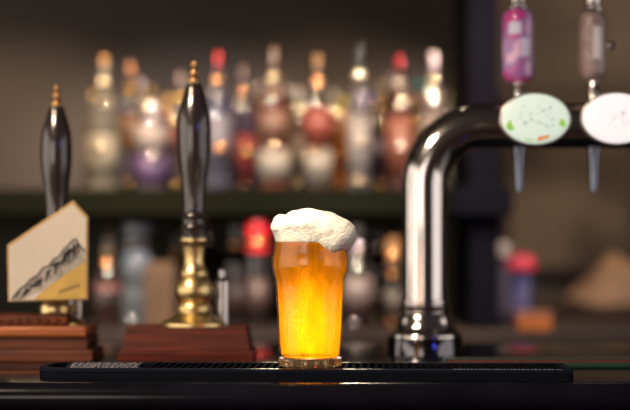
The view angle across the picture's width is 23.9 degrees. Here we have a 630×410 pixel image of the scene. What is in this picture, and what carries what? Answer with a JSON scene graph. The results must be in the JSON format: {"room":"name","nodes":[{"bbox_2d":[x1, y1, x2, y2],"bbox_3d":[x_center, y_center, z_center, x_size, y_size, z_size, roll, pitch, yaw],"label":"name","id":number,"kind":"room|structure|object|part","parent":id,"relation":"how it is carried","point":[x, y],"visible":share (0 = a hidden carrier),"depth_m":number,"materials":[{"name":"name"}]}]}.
{"room":"bar","nodes":[
{"label":"bar","id":0,"kind":"room"},
{"bbox_2d":[453,0,629,301],"bbox_3d":[0.000,-0.077,4.654,6.200,2.900,0.100,0,-2,0],"label":"wall","id":1,"kind":"structure","parent":0,"point":[556,22],"depth_m":4.62,"materials":[{"name":"brown paint"}]},
{"bbox_2d":[501,88,629,273],"bbox_3d":[0.786,-0.073,4.582,0.419,0.570,0.032,0,-2,0],"label":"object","id":2,"kind":"structure","parent":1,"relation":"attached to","point":[567,227],"depth_m":4.57,"materials":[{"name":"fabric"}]},
{"bbox_3d":[0.000,1.311,0.762,6.000,0.100,7.600,0,-2,0],"label":"floor","id":3,"kind":"structure","parent":0,"visible":0},
{"bbox_2d":[0,0,629,342],"bbox_3d":[0.052,0.027,3.111,2.322,2.598,0.540,0,-2,0],"label":"bar cabinet","id":4,"kind":"object","parent":3,"relation":"on","point":[44,44],"visible":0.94,"depth_m":3.37,"materials":[{"name":"black wood"}]},
{"bbox_2d":[84,91,95,188],"bbox_3d":[-0.490,-0.137,3.278,0.041,0.226,0.046,-1,-2,40],"label":"bottle","id":5,"kind":"object","parent":4,"relation":"on","point":[86,132],"visible":0.29,"depth_m":3.26,"materials":[{"name":"brown glass"}]},
{"bbox_2d":[89,55,119,188],"bbox_3d":[-0.434,-0.169,3.055,0.066,0.277,0.063,1,-2,-38],"label":"bottle","id":6,"kind":"object","parent":4,"relation":"on","point":[104,110],"visible":0.97,"depth_m":3.03,"materials":[{"name":"grey glass"}]},
{"bbox_2d":[119,62,144,188],"bbox_3d":[-0.393,-0.166,3.175,0.061,0.277,0.064,-2,-2,44],"label":"bottle","id":7,"kind":"object","parent":4,"relation":"on","point":[131,107],"visible":0.59,"depth_m":3.15,"materials":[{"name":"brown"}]},
{"bbox_2d":[137,79,146,104],"bbox_3d":[-0.384,-0.150,3.278,0.046,0.253,0.051,0,-2,14],"label":"bottle","id":8,"kind":"object","parent":4,"relation":"on","point":[141,83],"visible":0.06,"depth_m":3.28,"materials":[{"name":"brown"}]},
{"bbox_2d":[138,91,144,97],"bbox_3d":[-0.383,-0.138,3.280,0.046,0.227,0.046,0,-2,0],"label":"bottle","id":9,"kind":"object","parent":8,"relation":"on","point":[141,94],"depth_m":3.28,"materials":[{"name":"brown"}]},
{"bbox_2d":[135,85,169,188],"bbox_3d":[-0.335,-0.138,3.054,0.071,0.215,0.073,-1,-2,29],"label":"bottle","id":10,"kind":"object","parent":4,"relation":"on","point":[152,145],"visible":0.96,"depth_m":3.03,"materials":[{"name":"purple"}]},
{"bbox_2d":[163,95,172,176],"bbox_3d":[-0.324,-0.133,3.276,0.046,0.217,0.054,0,-2,0],"label":"bottle","id":11,"kind":"object","parent":4,"relation":"on","point":[168,100],"visible":0.09,"depth_m":3.27,"materials":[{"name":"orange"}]},
{"bbox_2d":[165,105,171,120],"bbox_3d":[-0.324,-0.122,3.280,0.046,0.195,0.046,0,-2,0],"label":"bottle","id":12,"kind":"object","parent":11,"relation":"on","point":[168,108],"depth_m":3.27,"materials":[{"name":"orange glass"}]},
{"bbox_2d":[168,73,186,188],"bbox_3d":[-0.287,-0.154,3.174,0.057,0.254,0.061,-2,-2,43],"label":"bottle","id":13,"kind":"object","parent":4,"relation":"on","point":[181,78],"visible":0.39,"depth_m":3.15,"materials":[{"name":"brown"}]},
{"bbox_2d":[206,52,233,188],"bbox_3d":[-0.198,-0.172,3.055,0.066,0.283,0.063,-1,-2,36],"label":"bottle","id":14,"kind":"object","parent":4,"relation":"on","point":[219,101],"visible":0.69,"depth_m":3.03,"materials":[{"name":"grey"}]},
{"bbox_3d":[-0.383,-0.622,3.389,1.392,1.285,0.020,0,-2,0],"label":"panel","id":15,"kind":"part","parent":4,"relation":"part of","materials":[{"name":"brown wood"}]},
{"bbox_3d":[-0.383,0.139,3.368,1.392,0.237,0.018,0,-2,0],"label":"panel","id":16,"kind":"part","parent":4,"relation":"part of","materials":[{"name":"brown wood"}]},
{"bbox_2d":[0,189,454,217],"bbox_3d":[-0.383,-0.001,3.171,1.392,0.051,0.380,0,-2,0],"label":"shelf","id":17,"kind":"object","parent":4,"relation":"attached to","point":[14,203],"depth_m":2.98,"materials":[{"name":"black wood"}]},
{"bbox_2d":[232,67,255,188],"bbox_3d":[-0.154,-0.160,3.175,0.057,0.266,0.059,-1,-2,24],"label":"bottle","id":18,"kind":"object","parent":4,"relation":"on","point":[244,124],"visible":0.79,"depth_m":3.15,"materials":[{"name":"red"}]},
{"bbox_2d":[253,83,262,188],"bbox_3d":[-0.126,-0.146,3.280,0.047,0.244,0.045,1,-2,-38],"label":"bottle","id":19,"kind":"object","parent":4,"relation":"on","point":[258,88],"visible":0.11,"depth_m":3.27,"materials":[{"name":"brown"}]},
{"bbox_2d":[257,49,290,188],"bbox_3d":[-0.084,-0.175,3.056,0.071,0.289,0.071,2,-2,-45],"label":"bottle","id":20,"kind":"object","parent":4,"relation":"on","point":[274,103],"visible":0.98,"depth_m":3.03,"materials":[{"name":"brown"}]},
{"bbox_2d":[283,85,292,118],"bbox_3d":[-0.063,-0.144,3.276,0.041,0.239,0.050,0,-2,16],"label":"bottle","id":21,"kind":"object","parent":4,"relation":"on","point":[287,88],"visible":0.06,"depth_m":3.28,"materials":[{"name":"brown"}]},
{"bbox_2d":[290,89,303,188],"bbox_3d":[-0.036,-0.137,3.173,0.053,0.219,0.058,-2,-2,44],"label":"bottle","id":22,"kind":"object","parent":4,"relation":"on","point":[297,144],"visible":0.46,"depth_m":3.15,"materials":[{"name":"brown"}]},
{"bbox_2d":[303,55,332,188],"bbox_3d":[0.006,-0.169,3.056,0.063,0.277,0.063,-2,-2,44],"label":"bottle","id":23,"kind":"object","parent":4,"relation":"on","point":[317,106],"visible":0.96,"depth_m":3.03,"materials":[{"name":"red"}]},
{"bbox_2d":[330,91,338,126],"bbox_3d":[0.043,-0.137,3.279,0.043,0.226,0.045,2,-2,-45],"label":"bottle","id":24,"kind":"object","parent":4,"relation":"on","point":[333,95],"visible":0.1,"depth_m":3.28,"materials":[{"name":"brown"}]},
{"bbox_2d":[332,97,347,188],"bbox_3d":[0.058,-0.128,3.173,0.053,0.202,0.057,-1,-2,38],"label":"bottle","id":25,"kind":"object","parent":4,"relation":"on","point":[339,144],"visible":0.59,"depth_m":3.15,"materials":[{"name":"brown glass"}]},
{"bbox_2d":[84,319,629,342],"bbox_3d":[0.068,0.272,3.093,2.292,0.045,0.520,0,-2,0],"label":"countertop","id":26,"kind":"structure","parent":4,"relation":"on","point":[563,330],"depth_m":2.83,"materials":[{"name":"brown wood"}]},
{"bbox_2d":[93,248,121,327],"bbox_3d":[-0.414,0.166,2.977,0.058,0.160,0.058,0,-2,0],"label":"bottle","id":27,"kind":"object","parent":26,"relation":"on","point":[107,288],"visible":0.99,"depth_m":2.95,"materials":[{"name":"black glass"}]},
{"bbox_2d":[102,222,121,321],"bbox_3d":[-0.442,0.145,3.237,0.048,0.217,0.048,0,-2,0],"label":"bottle","id":28,"kind":"object","parent":26,"relation":"on","point":[112,230],"visible":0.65,"depth_m":3.22,"materials":[{"name":"black glass"}]},
{"bbox_2d":[119,224,154,325],"bbox_3d":[-0.371,0.145,3.096,0.075,0.212,0.076,0,-2,-15],"label":"bottle","id":29,"kind":"object","parent":26,"relation":"on","point":[136,255],"visible":0.9,"depth_m":3.07,"materials":[{"name":"grey"}]},
{"bbox_2d":[144,262,176,323],"bbox_3d":[-0.316,0.182,3.049,0.060,0.132,0.065,0,-2,0],"label":"carton","id":30,"kind":"object","parent":26,"relation":"on","point":[160,302],"visible":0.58,"depth_m":3.02,"materials":[{"name":"brown cardboard"}]},
{"bbox_2d":[168,236,182,302],"bbox_3d":[-0.295,0.159,3.196,0.060,0.186,0.061,0,-2,0],"label":"bottle","id":31,"kind":"object","parent":26,"relation":"on","point":[176,252],"visible":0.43,"depth_m":3.19,"materials":[{"name":"black glass"}]},
{"bbox_2d":[204,218,221,314],"bbox_3d":[-0.232,0.140,3.197,0.065,0.224,0.066,-1,-2,24],"label":"bottle","id":32,"kind":"object","parent":26,"relation":"on","point":[212,259],"visible":0.32,"depth_m":3.17,"materials":[{"name":"black glass"}]},
{"bbox_2d":[222,226,246,323],"bbox_3d":[-0.163,0.147,3.137,0.068,0.206,0.068,0,-2,0],"label":"bottle","id":33,"kind":"object","parent":26,"relation":"on","point":[234,262],"visible":0.62,"depth_m":3.11,"materials":[{"name":"black glass"}]},
{"bbox_2d":[245,221,271,326],"bbox_3d":[-0.116,0.139,3.017,0.055,0.215,0.055,0,-2,0],"label":"lidded jar","id":34,"kind":"object","parent":26,"relation":"on","point":[258,241],"visible":0.98,"depth_m":3.00,"materials":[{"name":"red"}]},
{"bbox_2d":[246,252,269,326],"bbox_3d":[-0.116,0.165,3.017,0.049,0.163,0.049,0,-2,0],"label":"bottle","id":35,"kind":"object","parent":34,"relation":"on","point":[257,263],"depth_m":3.00,"materials":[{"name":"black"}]},
{"bbox_2d":[341,226,372,327],"bbox_3d":[0.085,0.144,2.997,0.065,0.204,0.065,1,-2,-40],"label":"bottle","id":36,"kind":"object","parent":26,"relation":"on","point":[357,310],"visible":0.87,"depth_m":2.97,"materials":[{"name":"clear"}]},
{"bbox_2d":[370,228,385,323],"bbox_3d":[0.134,0.150,3.154,0.052,0.202,0.057,-1,-2,41],"label":"bottle","id":37,"kind":"object","parent":26,"relation":"on","point":[378,260],"visible":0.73,"depth_m":3.13,"materials":[{"name":"black glass"}]},
{"bbox_2d":[384,238,401,326],"bbox_3d":[0.158,0.157,3.012,0.036,0.180,0.046,0,-2,0],"label":"bottle","id":38,"kind":"object","parent":26,"relation":"on","point":[392,271],"visible":0.93,"depth_m":3.00,"materials":[{"name":"black glass"}]},
{"bbox_2d":[499,242,511,322],"bbox_3d":[0.406,0.166,3.196,0.034,0.173,0.034,0,-2,0],"label":"bottle","id":39,"kind":"object","parent":26,"relation":"on","point":[504,247],"visible":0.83,"depth_m":3.18,"materials":[{"name":"grey glass"}]},
{"bbox_2d":[506,254,536,326],"bbox_3d":[0.421,0.173,3.036,0.063,0.148,0.063,0,-2,0],"label":"lidded jar","id":40,"kind":"object","parent":26,"relation":"on","point":[521,281],"visible":0.83,"depth_m":3.02,"materials":[{"name":"blue glass"}]},
{"bbox_3d":[0.421,0.117,3.038,0.063,0.035,0.063,0,-2,0],"label":"domed lid","id":41,"kind":"part","parent":40,"relation":"part of","materials":[{"name":"red"}]},
{"bbox_2d":[513,311,552,330],"bbox_3d":[0.424,0.225,2.895,0.070,0.036,0.064,0,-2,0],"label":"tin","id":42,"kind":"object","parent":26,"relation":"on","point":[523,320],"visible":1,"depth_m":2.87,"materials":[{"name":"brown metal"}]},
{"bbox_3d":[0.424,0.210,2.895,0.070,0.006,0.064,0,-2,0],"label":"lid","id":43,"kind":"part","parent":42,"relation":"part of","materials":[{"name":"orange metal"}]},
{"bbox_2d":[347,47,370,188],"bbox_3d":[0.089,-0.177,3.054,0.051,0.293,0.056,-1,-2,37],"label":"bottle","id":44,"kind":"object","parent":4,"relation":"on","point":[358,100],"visible":0.98,"depth_m":3.04,"materials":[{"name":"grey"}]},
{"bbox_2d":[370,96,373,115],"bbox_3d":[0.123,-0.133,3.275,0.037,0.217,0.047,0,-2,0],"label":"bottle","id":45,"kind":"object","parent":4,"relation":"on","point":[371,97],"visible":0.06,"depth_m":3.28,"materials":[{"name":"blue"}]},
{"bbox_2d":[370,83,386,188],"bbox_3d":[0.141,-0.143,3.175,0.061,0.232,0.061,-1,-2,39],"label":"bottle","id":46,"kind":"object","parent":4,"relation":"on","point":[378,118],"visible":0.52,"depth_m":3.15,"materials":[{"name":"black glass"}]},
{"bbox_2d":[387,75,393,100],"bbox_3d":[0.167,-0.155,3.276,0.037,0.261,0.047,0,-2,0],"label":"bottle","id":47,"kind":"object","parent":4,"relation":"on","point":[390,78],"visible":0.05,"depth_m":3.28,"materials":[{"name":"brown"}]},
{"bbox_2d":[386,56,413,188],"bbox_3d":[0.173,-0.168,3.054,0.059,0.274,0.063,-1,-2,25],"label":"bottle","id":48,"kind":"object","parent":4,"relation":"on","point":[399,106],"visible":0.8,"depth_m":3.03,"materials":[{"name":"red"}]},
{"bbox_2d":[408,94,413,103],"bbox_3d":[0.211,-0.135,3.276,0.037,0.222,0.045,0,-2,0],"label":"bottle","id":49,"kind":"object","parent":4,"relation":"on","point":[410,95],"visible":0.02,"depth_m":3.28,"materials":[{"name":"brown glass"}]},
{"bbox_2d":[413,81,425,141],"bbox_3d":[0.226,-0.145,3.171,0.057,0.236,0.067,0,-2,0],"label":"bottle","id":50,"kind":"object","parent":4,"relation":"on","point":[420,86],"visible":0.11,"depth_m":3.17,"materials":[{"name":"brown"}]},
{"bbox_2d":[419,53,447,188],"bbox_3d":[0.242,-0.171,3.050,0.063,0.280,0.058,1,-2,-39],"label":"bottle","id":51,"kind":"object","parent":4,"relation":"on","point":[433,104],"visible":0.28,"depth_m":3.04,"materials":[{"name":"grey glass"}]},
{"bbox_2d":[446,94,457,188],"bbox_3d":[0.287,-0.132,3.164,0.037,0.210,0.037,1,-2,-40],"label":"bottle","id":52,"kind":"object","parent":4,"relation":"on","point":[452,180],"visible":0.19,"depth_m":3.15,"materials":[{"name":"grey glass"}]},
{"bbox_2d":[0,343,629,409],"bbox_3d":[0.000,0.740,1.821,3.800,1.098,0.636,0,-2,0],"label":"countertop","id":53,"kind":"structure","parent":3,"relation":"on","point":[22,387],"depth_m":1.52,"materials":[{"name":"black paint"}]},
{"bbox_2d":[0,84,103,361],"bbox_3d":[-0.351,0.020,1.854,0.164,0.343,0.103,0,-2,0],"label":"pump","id":54,"kind":"object","parent":53,"relation":"on","point":[59,332],"visible":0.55,"depth_m":1.83,"materials":[{"name":"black metal"}]},
{"bbox_2d":[7,201,88,301],"bbox_3d":[-0.323,0.057,1.817,0.098,0.122,0.049,0,-2,0],"label":"clip","id":55,"kind":"object","parent":54,"relation":"attached to","point":[49,261],"visible":1,"depth_m":1.79,"materials":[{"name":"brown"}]},
{"bbox_3d":[-0.324,-0.041,1.862,0.040,0.166,0.040,0,-2,0],"label":"handle","id":56,"kind":"part","parent":54,"relation":"part of","materials":[{"name":"grey plastic"}]},
{"bbox_3d":[-0.324,0.096,1.858,0.073,0.108,0.073,0,-2,0],"label":"brass stem","id":57,"kind":"part","parent":54,"relation":"part of","materials":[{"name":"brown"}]},
{"bbox_3d":[-0.302,0.116,1.885,0.019,0.070,0.019,0,-2,0],"label":"post","id":58,"kind":"part","parent":54,"relation":"part of","materials":[{"name":"silver metal"}]},
{"bbox_2d":[118,61,256,361],"bbox_3d":[-0.156,0.006,1.851,0.164,0.371,0.100,0,-2,0],"label":"pump","id":59,"kind":"object","parent":53,"relation":"on","point":[193,333],"visible":0.99,"depth_m":1.83,"materials":[{"name":"gold metal"}]},
{"bbox_3d":[-0.151,0.096,1.848,0.081,0.108,0.081,0,-2,0],"label":"brass stem","id":60,"kind":"part","parent":59,"relation":"part of","materials":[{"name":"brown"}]},
{"bbox_3d":[-0.151,-0.055,1.852,0.044,0.194,0.044,0,-2,0],"label":"handle","id":61,"kind":"part","parent":59,"relation":"part of","materials":[{"name":"grey plastic"}]},
{"bbox_3d":[-0.117,0.115,1.875,0.019,0.070,0.019,0,-2,0],"label":"post","id":62,"kind":"part","parent":59,"relation":"part of","materials":[{"name":"silver metal"}]},
{"bbox_2d":[40,361,572,381],"bbox_3d":[-0.012,0.178,1.597,0.564,0.012,0.096,0,-2,3],"label":"bar mat","id":63,"kind":"object","parent":53,"relation":"on","point":[75,370],"visible":0.98,"depth_m":1.55,"materials":[{"name":"black rubber"}]},
{"bbox_3d":[-0.228,0.175,1.607,0.092,0.004,0.076,0,-2,3],"label":"print panel","id":64,"kind":"part","parent":63,"relation":"part of","materials":[{"name":"black rubber"}]},
{"bbox_2d":[271,208,356,367],"bbox_3d":[-0.003,0.088,1.600,0.091,0.169,0.084,0,-2,-6],"label":"pint","id":65,"kind":"object","parent":63,"relation":"on","point":[310,261],"visible":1,"depth_m":1.57,"materials":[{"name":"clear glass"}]},
{"bbox_3d":[-0.005,0.098,1.600,0.084,0.149,0.084,0,-2,0],"label":"glass","id":66,"kind":"part","parent":65,"relation":"part of","materials":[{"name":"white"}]},
{"bbox_2d":[386,0,629,355],"bbox_3d":[0.352,-0.043,1.898,0.520,0.478,0.210,0,-2,0],"label":"tower","id":67,"kind":"object","parent":53,"relation":"on","point":[424,325],"visible":1,"depth_m":1.93,"materials":[{"name":"silver metal"}]},
{"bbox_2d":[502,0,533,97],"bbox_3d":[0.267,-0.204,1.956,0.041,0.152,0.042,0,-2,0],"label":"tap","id":68,"kind":"object","parent":67,"relation":"on","point":[517,22],"depth_m":1.94,"materials":[{"name":"pink plastic"}]},
{"bbox_3d":[0.267,-0.052,1.952,0.019,0.067,0.019,0,-2,0],"label":"spout","id":69,"kind":"part","parent":67,"relation":"part of","materials":[{"name":"silver metal"}]},
{"bbox_3d":[0.366,-0.052,1.952,0.019,0.067,0.019,0,-2,0],"label":"spout","id":70,"kind":"part","parent":67,"relation":"part of","materials":[{"name":"silver metal"}]},
{"bbox_2d":[579,0,614,102],"bbox_3d":[0.371,-0.202,1.956,0.046,0.149,0.036,0,-2,0],"label":"tap","id":71,"kind":"object","parent":67,"relation":"on","point":[593,45],"depth_m":1.94,"materials":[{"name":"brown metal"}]},
{"bbox_2d":[443,358,629,367],"bbox_3d":[0.313,0.185,1.740,0.320,0.007,0.080,0,-2,0],"label":"towel","id":72,"kind":"object","parent":53,"relation":"on","point":[570,362],"visible":0.64,"depth_m":1.72,"materials":[{"name":"fabric"}]},
{"bbox_2d":[532,302,629,318],"bbox_3d":[0.798,0.812,3.978,0.418,1.080,0.600,0,-2,0],"label":"side table","id":73,"kind":"object","parent":3,"relation":"on","point":[561,310],"visible":0.16,"depth_m":3.74,"materials":[{"name":"brown wood"}]},
{"bbox_2d":[565,253,629,306],"bbox_3d":[0.798,0.198,3.976,0.249,0.141,0.334,0,-2,0],"label":"cloth sack","id":74,"kind":"object","parent":73,"relation":"on","point":[608,285],"visible":1,"depth_m":3.86,"materials":[{"name":"brown fabric"}]}
]}

